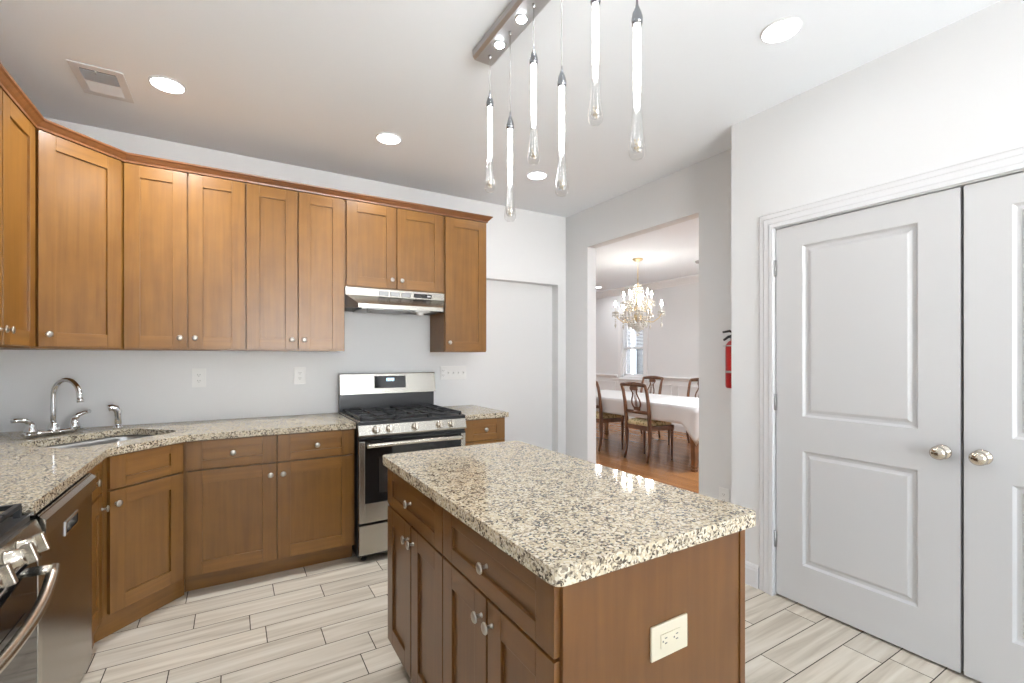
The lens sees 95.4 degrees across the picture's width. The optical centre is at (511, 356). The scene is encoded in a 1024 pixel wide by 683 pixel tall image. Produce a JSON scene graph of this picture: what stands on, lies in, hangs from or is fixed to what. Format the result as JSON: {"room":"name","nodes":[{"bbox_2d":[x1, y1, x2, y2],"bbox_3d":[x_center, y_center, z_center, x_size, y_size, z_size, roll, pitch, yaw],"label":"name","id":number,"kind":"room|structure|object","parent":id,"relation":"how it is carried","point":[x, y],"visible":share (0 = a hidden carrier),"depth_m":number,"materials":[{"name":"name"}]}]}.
{"room":"kitchen","nodes":[
{"label":"kitchen","id":0,"kind":"room"},
{"bbox_2d":[0,117,565,454],"bbox_3d":[-1.289,-0.036,3.722,4.155,2.743,0.200,0,0,-31],"label":"wall","id":1,"kind":"structure","parent":0,"point":[521,372],"depth_m":3.62,"materials":[{"name":"white paint"}]},
{"bbox_2d":[0,129,132,350],"bbox_3d":[-2.495,-0.581,2.522,0.608,1.079,0.613,0,0,-31],"label":"upper cabinet","id":2,"kind":"object","parent":1,"relation":"attached to","point":[79,190],"visible":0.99,"depth_m":2.45,"materials":[{"name":"brown wood"}]},
{"bbox_2d":[124,163,245,350],"bbox_3d":[-2.040,-0.581,2.948,0.610,1.079,0.351,0,0,-31],"label":"upper cabinet","id":3,"kind":"object","parent":1,"relation":"attached to","point":[185,234],"visible":1,"depth_m":2.81,"materials":[{"name":"brown wood"}]},
{"bbox_2d":[192,368,205,386],"bbox_3d":[-2.096,0.140,3.116,0.079,0.125,0.009,0,0,-31],"label":"wall outlet","id":4,"kind":"object","parent":1,"relation":"attached to","point":[198,375],"visible":1,"depth_m":3.12,"materials":[{"name":"white plastic"}]},
{"bbox_2d":[196,373,201,382],"bbox_3d":[-2.094,0.140,3.114,0.033,0.068,0.004,0,0,-31],"label":"socket","id":5,"kind":"object","parent":4,"relation":"attached to","point":[198,375],"depth_m":3.11,"materials":[{"name":"white plastic"}]},
{"bbox_2d":[246,183,344,351],"bbox_3d":[-1.517,-0.581,3.261,0.610,1.079,0.351,0,0,-31],"label":"upper cabinet","id":6,"kind":"object","parent":1,"relation":"attached to","point":[295,241],"visible":0.99,"depth_m":3.12,"materials":[{"name":"brown wood"}]},
{"bbox_2d":[294,367,305,383],"bbox_3d":[-1.565,0.137,3.435,0.079,0.125,0.009,0,0,-31],"label":"wall outlet","id":7,"kind":"object","parent":1,"relation":"attached to","point":[299,372],"visible":1,"depth_m":3.43,"materials":[{"name":"white plastic"}]},
{"bbox_2d":[297,371,301,379],"bbox_3d":[-1.563,0.137,3.432,0.034,0.067,0.004,0,0,-31],"label":"socket","id":8,"kind":"object","parent":7,"relation":"attached to","point":[299,373],"depth_m":3.43,"materials":[{"name":"white plastic"}]},
{"bbox_2d":[345,287,443,315],"bbox_3d":[-0.893,-0.406,3.550,0.749,0.187,0.495,0,0,-31],"label":"range hood","id":9,"kind":"object","parent":1,"relation":"attached to","point":[361,300],"visible":0.99,"depth_m":3.41,"materials":[{"name":"silver metal"}]},
{"bbox_2d":[379,291,388,295],"bbox_3d":[-0.945,-0.468,3.433,0.070,0.032,0.008,0,0,-31],"label":"vent grille","id":10,"kind":"object","parent":9,"relation":"attached to","point":[381,293],"depth_m":3.43,"materials":[{"name":"grey metal"}]},
{"bbox_2d":[390,292,399,296],"bbox_3d":[-0.873,-0.468,3.476,0.070,0.032,0.008,0,0,-31],"label":"vent grille","id":11,"kind":"object","parent":9,"relation":"attached to","point":[392,294],"depth_m":3.47,"materials":[{"name":"grey metal"}]},
{"bbox_2d":[401,293,410,297],"bbox_3d":[-0.800,-0.468,3.519,0.070,0.032,0.008,0,0,-31],"label":"vent grille","id":12,"kind":"object","parent":9,"relation":"attached to","point":[403,295],"depth_m":3.52,"materials":[{"name":"grey metal"}]},
{"bbox_2d":[411,311,429,315],"bbox_3d":[-0.692,-0.329,3.517,0.120,0.034,0.100,0,0,-31],"label":"lamp","id":13,"kind":"object","parent":9,"relation":"attached to","point":[420,313],"depth_m":3.49,"materials":[{"name":"white plastic"}]},
{"bbox_2d":[345,200,443,293],"bbox_3d":[-0.931,-0.810,3.613,0.757,0.619,0.351,0,0,-31],"label":"upper cabinet","id":14,"kind":"object","parent":1,"relation":"attached to","point":[388,248],"visible":1,"depth_m":3.47,"materials":[{"name":"brown wood"}]},
{"bbox_2d":[440,366,465,379],"bbox_3d":[-0.516,0.139,4.057,0.236,0.115,0.019,0,0,-31],"label":"switch plate","id":15,"kind":"object","parent":1,"relation":"attached to","point":[446,372],"visible":1,"depth_m":4.05,"materials":[{"name":"white plastic"}]},
{"bbox_2d":[430,216,485,351],"bbox_3d":[-0.445,-0.581,3.904,0.376,1.079,0.351,0,0,-31],"label":"upper cabinet","id":16,"kind":"object","parent":1,"relation":"attached to","point":[461,327],"visible":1,"depth_m":3.78,"materials":[{"name":"brown wood"}]},
{"bbox_2d":[0,63,492,222],"bbox_3d":[-1.363,-1.141,3.058,0.913,0.046,3.011,0,0,38],"label":"crown molding","id":17,"kind":"structure","parent":16,"relation":"attached to","point":[8,84],"depth_m":2.81,"materials":[{"name":"brown wood"}]},
{"bbox_2d":[0,0,1001,291],"bbox_3d":[0.848,-1.458,4.169,8.280,0.100,11.320,0,0,-31],"label":"ceiling","id":18,"kind":"structure","parent":0,"point":[313,84],"depth_m":2.36,"materials":[{"name":"white paint"}]},
{"bbox_2d":[66,59,133,102],"bbox_3d":[-2.097,-1.399,2.387,0.208,0.017,0.316,0,0,-31],"label":"ceiling vent","id":19,"kind":"object","parent":18,"relation":"in","point":[94,80],"visible":1,"depth_m":2.37,"materials":[{"name":"white paint"}]},
{"bbox_2d":[148,75,185,93],"bbox_3d":[-1.778,-1.403,2.403,0.160,0.008,0.160,0,0,-31],"label":"recessed light","id":20,"kind":"object","parent":18,"relation":"in","point":[164,83],"visible":1,"depth_m":2.39,"materials":[{"name":"white paint"}]},
{"bbox_2d":[376,132,400,143],"bbox_3d":[-0.793,-1.403,2.993,0.160,0.008,0.160,0,0,-31],"label":"recessed light","id":21,"kind":"object","parent":18,"relation":"in","point":[384,137],"visible":1,"depth_m":2.98,"materials":[{"name":"white paint"}]},
{"bbox_2d":[486,90,493,165],"label":"pendant fixture","id":22,"kind":"object","parent":18,"relation":"hanging from","point":[489,103],"depth_m":2.10,"materials":[{"name":"silver metal"}]},
{"bbox_2d":[506,111,513,188],"label":"pendant fixture","id":23,"kind":"object","parent":18,"relation":"hanging from","point":[509,125],"depth_m":1.95,"materials":[{"name":"silver metal"}]},
{"bbox_2d":[473,0,550,127],"label":"pendant fixture","id":24,"kind":"object","parent":18,"relation":"hanging from","point":[513,21],"depth_m":1.91,"materials":[{"name":"silver metal"}]},
{"bbox_2d":[527,171,546,179],"bbox_3d":[0.194,-1.403,3.602,0.160,0.008,0.160,0,0,-31],"label":"recessed light","id":25,"kind":"object","parent":18,"relation":"in","point":[536,175],"visible":1,"depth_m":3.59,"materials":[{"name":"white paint"}]},
{"bbox_2d":[557,0,565,153],"label":"pendant fixture","id":26,"kind":"object","parent":18,"relation":"hanging from","point":[561,82],"depth_m":1.64,"materials":[{"name":"silver metal"}]},
{"bbox_2d":[590,0,600,78],"label":"pendant fixture","id":27,"kind":"object","parent":18,"relation":"hanging from","point":[595,4],"depth_m":1.49,"materials":[{"name":"white glass"}]},
{"bbox_2d":[631,0,642,107],"label":"pendant fixture","id":28,"kind":"object","parent":18,"relation":"hanging from","point":[637,17],"depth_m":1.33,"materials":[{"name":"silver metal"}]},
{"bbox_2d":[612,258,665,335],"bbox_3d":[1.804,-0.851,6.700,0.723,1.113,0.712,0,0,-31],"label":"chandelier","id":29,"kind":"object","parent":18,"relation":"hanging from","point":[648,304],"visible":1,"depth_m":6.62,"materials":[{"name":"glass"}]},
{"bbox_2d":[760,17,802,42],"bbox_3d":[1.157,-1.403,2.003,0.160,0.008,0.160,0,0,-31],"label":"recessed light","id":30,"kind":"object","parent":18,"relation":"in","point":[779,30],"visible":1,"depth_m":1.99,"materials":[{"name":"white paint"}]},
{"bbox_2d":[81,422,981,682],"bbox_3d":[0.851,1.360,4.182,8.260,0.050,11.300,0,0,-31],"label":"floor","id":31,"kind":"structure","parent":0,"point":[326,622],"depth_m":2.22,"materials":[{"name":"beige tile"}]},
{"bbox_2d":[0,503,60,682],"bbox_3d":[-1.439,0.748,0.887,0.737,1.174,0.757,0,0,-31],"label":"gas range","id":32,"kind":"object","parent":31,"relation":"on","point":[24,599],"visible":1,"depth_m":1.22,"materials":[{"name":"grey metal"}]},
{"bbox_2d":[0,511,35,543],"bbox_3d":[-1.462,0.470,0.873,0.623,0.045,0.757,0,0,-31],"label":"cooktop","id":33,"kind":"object","parent":32,"relation":"in","point":[18,527],"depth_m":1.28,"materials":[{"name":"grey metal"}]},
{"bbox_2d":[30,473,95,682],"bbox_3d":[-1.790,0.901,1.484,0.594,0.867,0.592,0,0,-31],"label":"dishwasher","id":34,"kind":"object","parent":31,"relation":"on","point":[66,521],"visible":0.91,"depth_m":1.62,"materials":[{"name":"silver metal"}]},
{"bbox_2d":[88,461,109,648],"bbox_3d":[-2.074,0.899,1.867,0.655,0.872,0.346,0,0,-31],"label":"base cabinet","id":35,"kind":"object","parent":31,"relation":"on","point":[97,508],"visible":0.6,"depth_m":2.10,"materials":[{"name":"brown wood"}]},
{"bbox_2d":[94,442,183,642],"bbox_3d":[-2.286,0.899,2.472,0.913,0.872,0.912,0,0,-31],"label":"base cabinet","id":36,"kind":"object","parent":31,"relation":"on","point":[142,528],"visible":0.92,"depth_m":2.34,"materials":[{"name":"brown wood"}]},
{"bbox_2d":[0,413,355,515],"bbox_3d":[-1.648,0.445,2.299,1.832,0.036,1.868,0,0,-31],"label":"countertop","id":37,"kind":"structure","parent":36,"relation":"on","point":[33,474],"depth_m":2.35,"materials":[{"name":"stone"}]},
{"bbox_2d":[10,378,90,436],"bbox_3d":[-2.448,0.270,2.554,0.240,0.314,0.352,0,0,14],"label":"kitchen faucet","id":38,"kind":"object","parent":37,"relation":"on","point":[31,430],"visible":1,"depth_m":2.56,"materials":[{"name":"silver metal"}]},
{"bbox_2d":[47,435,154,447],"bbox_3d":[-2.173,0.558,2.479,0.452,0.189,0.588,0,0,14],"label":"sink","id":39,"kind":"object","parent":37,"relation":"in","point":[112,439],"visible":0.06,"depth_m":2.65,"materials":[{"name":"silver metal"}]},
{"bbox_2d":[106,404,122,427],"bbox_3d":[-2.366,0.351,2.773,0.047,0.145,0.077,0,0,39],"label":"sprayer","id":40,"kind":"object","parent":37,"relation":"on","point":[116,409],"visible":1,"depth_m":2.77,"materials":[{"name":"silver metal"}]},
{"bbox_2d":[183,429,353,591],"bbox_3d":[-1.569,0.899,3.052,0.918,0.872,0.655,0,0,-31],"label":"base cabinet","id":41,"kind":"object","parent":31,"relation":"on","point":[254,506],"visible":0.96,"depth_m":2.77,"materials":[{"name":"brown wood"}]},
{"bbox_2d":[338,372,465,560],"bbox_3d":[-0.811,0.731,3.433,0.757,1.208,0.737,0,0,-31],"label":"gas range","id":42,"kind":"object","parent":31,"relation":"on","point":[392,413],"visible":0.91,"depth_m":3.19,"materials":[{"name":"grey metal"}]},
{"bbox_2d":[339,407,464,425],"bbox_3d":[-0.824,0.429,3.454,0.757,0.031,0.627,0,0,-31],"label":"cooktop","id":43,"kind":"object","parent":42,"relation":"in","point":[423,415],"depth_m":3.28,"materials":[{"name":"black metal"}]},
{"bbox_2d":[465,417,504,445],"bbox_3d":[-0.356,0.899,3.779,0.362,0.872,0.655,0,0,-31],"label":"base cabinet","id":44,"kind":"object","parent":31,"relation":"on","point":[488,430],"visible":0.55,"depth_m":3.52,"materials":[{"name":"brown wood"}]},
{"bbox_2d":[443,405,508,419],"bbox_3d":[-0.350,0.445,3.788,0.382,0.036,0.648,0,0,-31],"label":"countertop","id":45,"kind":"structure","parent":44,"relation":"on","point":[471,412],"depth_m":3.59,"materials":[{"name":"stone"}]},
{"bbox_2d":[388,469,744,682],"bbox_3d":[0.042,0.900,1.654,0.674,0.870,1.239,0,0,-31],"label":"kitchen island","id":46,"kind":"object","parent":31,"relation":"on","point":[461,609],"visible":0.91,"depth_m":1.21,"materials":[{"name":"brown wood"}]},
{"bbox_2d":[383,441,755,586],"bbox_3d":[0.058,0.446,1.659,0.696,0.038,1.283,0,0,-31],"label":"island countertop","id":47,"kind":"structure","parent":46,"relation":"on","point":[568,520],"depth_m":1.32,"materials":[{"name":"stone"}]},
{"bbox_2d":[650,613,686,662],"bbox_3d":[0.385,0.685,1.137,0.128,0.082,0.009,0,0,-31],"label":"island outlet","id":48,"kind":"object","parent":46,"relation":"attached to","point":[668,637],"visible":1,"depth_m":1.13,"materials":[{"name":"beige plastic"}]},
{"bbox_2d":[661,627,679,648],"bbox_3d":[0.387,0.685,1.135,0.068,0.033,0.004,0,0,-31],"label":"socket","id":49,"kind":"object","parent":48,"relation":"attached to","point":[670,636],"depth_m":1.13,"materials":[{"name":"beige plastic"}]},
{"bbox_2d":[596,381,623,451],"bbox_3d":[1.282,0.829,6.842,0.518,1.022,0.519,0,0,-31],"label":"dining chair","id":50,"kind":"object","parent":31,"relation":"on","point":[602,417],"visible":0.42,"depth_m":6.63,"materials":[{"name":"brown wood"}]},
{"bbox_2d":[622,376,663,437],"bbox_3d":[2.203,0.829,7.801,0.518,1.022,0.519,0,0,-31],"label":"dining chair","id":51,"kind":"object","parent":31,"relation":"on","point":[651,378],"visible":0.32,"depth_m":7.88,"materials":[{"name":"brown wood"}]},
{"bbox_2d":[620,382,673,463],"bbox_3d":[1.748,0.829,6.101,0.518,1.022,0.519,0,0,-31],"label":"dining chair","id":52,"kind":"object","parent":31,"relation":"on","point":[649,425],"visible":0.94,"depth_m":5.99,"materials":[{"name":"brown wood"}]},
{"bbox_2d":[604,423,698,471],"bbox_3d":[1.877,0.958,6.732,1.100,0.755,2.680,0,0,-31],"label":"dining table","id":53,"kind":"object","parent":31,"relation":"on","point":[694,449],"visible":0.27,"depth_m":5.41,"materials":[{"name":"brown wood"}]},
{"bbox_2d":[596,390,698,445],"bbox_3d":[1.873,0.789,6.730,1.165,0.432,2.741,0,0,-31],"label":"tablecloth","id":54,"kind":"object","parent":53,"relation":"on","point":[683,410],"visible":0.42,"depth_m":5.87,"materials":[{"name":"white fabric"}]},
{"bbox_2d":[668,378,698,444],"bbox_3d":[2.708,0.829,6.997,0.518,1.022,0.519,0,0,-31],"label":"dining chair","id":55,"kind":"object","parent":31,"relation":"on","point":[691,379],"visible":0.2,"depth_m":7.23,"materials":[{"name":"brown wood"}]},
{"bbox_2d":[596,274,698,424],"bbox_3d":[3.259,-0.036,7.927,0.220,2.743,7.150,0,0,-31],"label":"wall","id":56,"kind":"structure","parent":0,"point":[673,348],"depth_m":8.63,"materials":[{"name":"white paint"}]},
{"bbox_2d":[616,312,647,384],"bbox_3d":[2.441,-0.172,9.332,0.160,1.415,0.830,0,0,-31],"label":"window","id":57,"kind":"structure","parent":56,"relation":"attached to","point":[622,353],"depth_m":9.55,"materials":[{"name":"white paint"}]},
{"bbox_2d":[623,319,642,348],"bbox_3d":[2.441,-0.460,9.332,0.036,0.590,0.560,0,0,-31],"label":"window blind","id":58,"kind":"object","parent":56,"relation":"attached to","point":[631,319],"visible":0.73,"depth_m":9.37,"materials":[{"name":"white"}]},
{"bbox_2d":[566,149,730,502],"bbox_3d":[0.786,-0.036,4.403,0.105,2.743,3.255,0,0,-31],"label":"wall","id":59,"kind":"structure","parent":0,"point":[702,189],"depth_m":3.55,"materials":[{"name":"white paint"}]},
{"bbox_2d":[719,487,729,502],"bbox_3d":[1.451,0.960,3.183,0.009,0.125,0.079,0,0,-31],"label":"wall outlet","id":60,"kind":"object","parent":59,"relation":"attached to","point":[724,494],"visible":0.69,"depth_m":3.18,"materials":[{"name":"white plastic"}]},
{"bbox_2d":[723,330,730,387],"bbox_3d":[1.456,0.012,3.074,0.112,0.386,0.102,0,0,16],"label":"fire extinguisher","id":61,"kind":"object","parent":59,"relation":"attached to","point":[728,345],"visible":0.36,"depth_m":3.06,"materials":[{"name":"red paint"}]},
{"bbox_2d":[731,0,1023,670],"bbox_3d":[2.568,-0.036,1.157,0.386,2.743,4.145,0,0,-31],"label":"wall","id":62,"kind":"structure","parent":0,"point":[953,94],"depth_m":2.24,"materials":[{"name":"white paint"}]},
{"bbox_2d":[745,560,758,588],"bbox_3d":[0.979,1.270,3.691,0.296,0.130,2.184,0,0,-31],"label":"baseboard","id":63,"kind":"structure","parent":62,"relation":"attached to","point":[751,570],"depth_m":2.71,"materials":[{"name":"white paint"}]},
{"bbox_2d":[774,187,962,672],"bbox_3d":[1.657,0.305,2.269,0.106,2.032,0.777,0,0,-31],"label":"door","id":64,"kind":"structure","parent":62,"relation":"in","point":[868,398],"depth_m":2.21,"materials":[{"name":"grey paint"}]},
{"bbox_2d":[759,146,1023,595],"bbox_3d":[1.865,0.263,1.933,0.022,2.144,1.740,0,0,-31],"label":"trim","id":65,"kind":"structure","parent":62,"relation":"attached to","point":[1012,160],"depth_m":2.60,"materials":[{"name":"white paint"}]},
{"bbox_2d":[964,172,1023,682],"bbox_3d":[2.063,0.305,1.592,0.106,2.032,0.777,0,0,-31],"label":"door","id":66,"kind":"structure","parent":62,"relation":"in","point":[994,208],"depth_m":1.86,"materials":[{"name":"grey paint"}]},
{"bbox_3d":[1.597,-0.036,6.931,4.095,2.743,7.350,0,0,-31],"label":"wall","id":67,"kind":"structure","parent":0,"visible":0},
{"bbox_2d":[624,417,685,432],"bbox_3d":[1.590,1.270,6.928,3.870,0.130,7.150,0,0,-31],"label":"baseboard","id":68,"kind":"structure","parent":67,"relation":"attached to","point":[677,427],"depth_m":8.33,"materials":[{"name":"white paint"}]},
{"label":"outside","id":69,"kind":"structure","parent":0,"visible":0},
{"bbox_3d":[5.275,1.685,10.156,5.510,0.100,18.000,0,0,-31],"label":"ground","id":70,"kind":"structure","parent":69,"visible":0},
{"bbox_2d":[627,321,642,373],"bbox_3d":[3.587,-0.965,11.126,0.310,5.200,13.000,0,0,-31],"label":"neighbor house","id":71,"kind":"structure","parent":70,"relation":"on","point":[634,356],"depth_m":11.73,"materials":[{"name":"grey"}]},
{"bbox_3d":[-1.386,-0.036,-0.041,0.120,2.743,6.155,0,0,-31],"label":"wall","id":72,"kind":"structure","parent":0,"visible":0},
{"bbox_2d":[0,88,34,348],"bbox_3d":[-2.253,-0.581,1.868,0.351,1.079,0.770,0,0,-31],"label":"upper cabinet","id":73,"kind":"object","parent":72,"relation":"attached to","point":[17,134],"visible":1,"depth_m":2.09,"materials":[{"name":"brown wood"}]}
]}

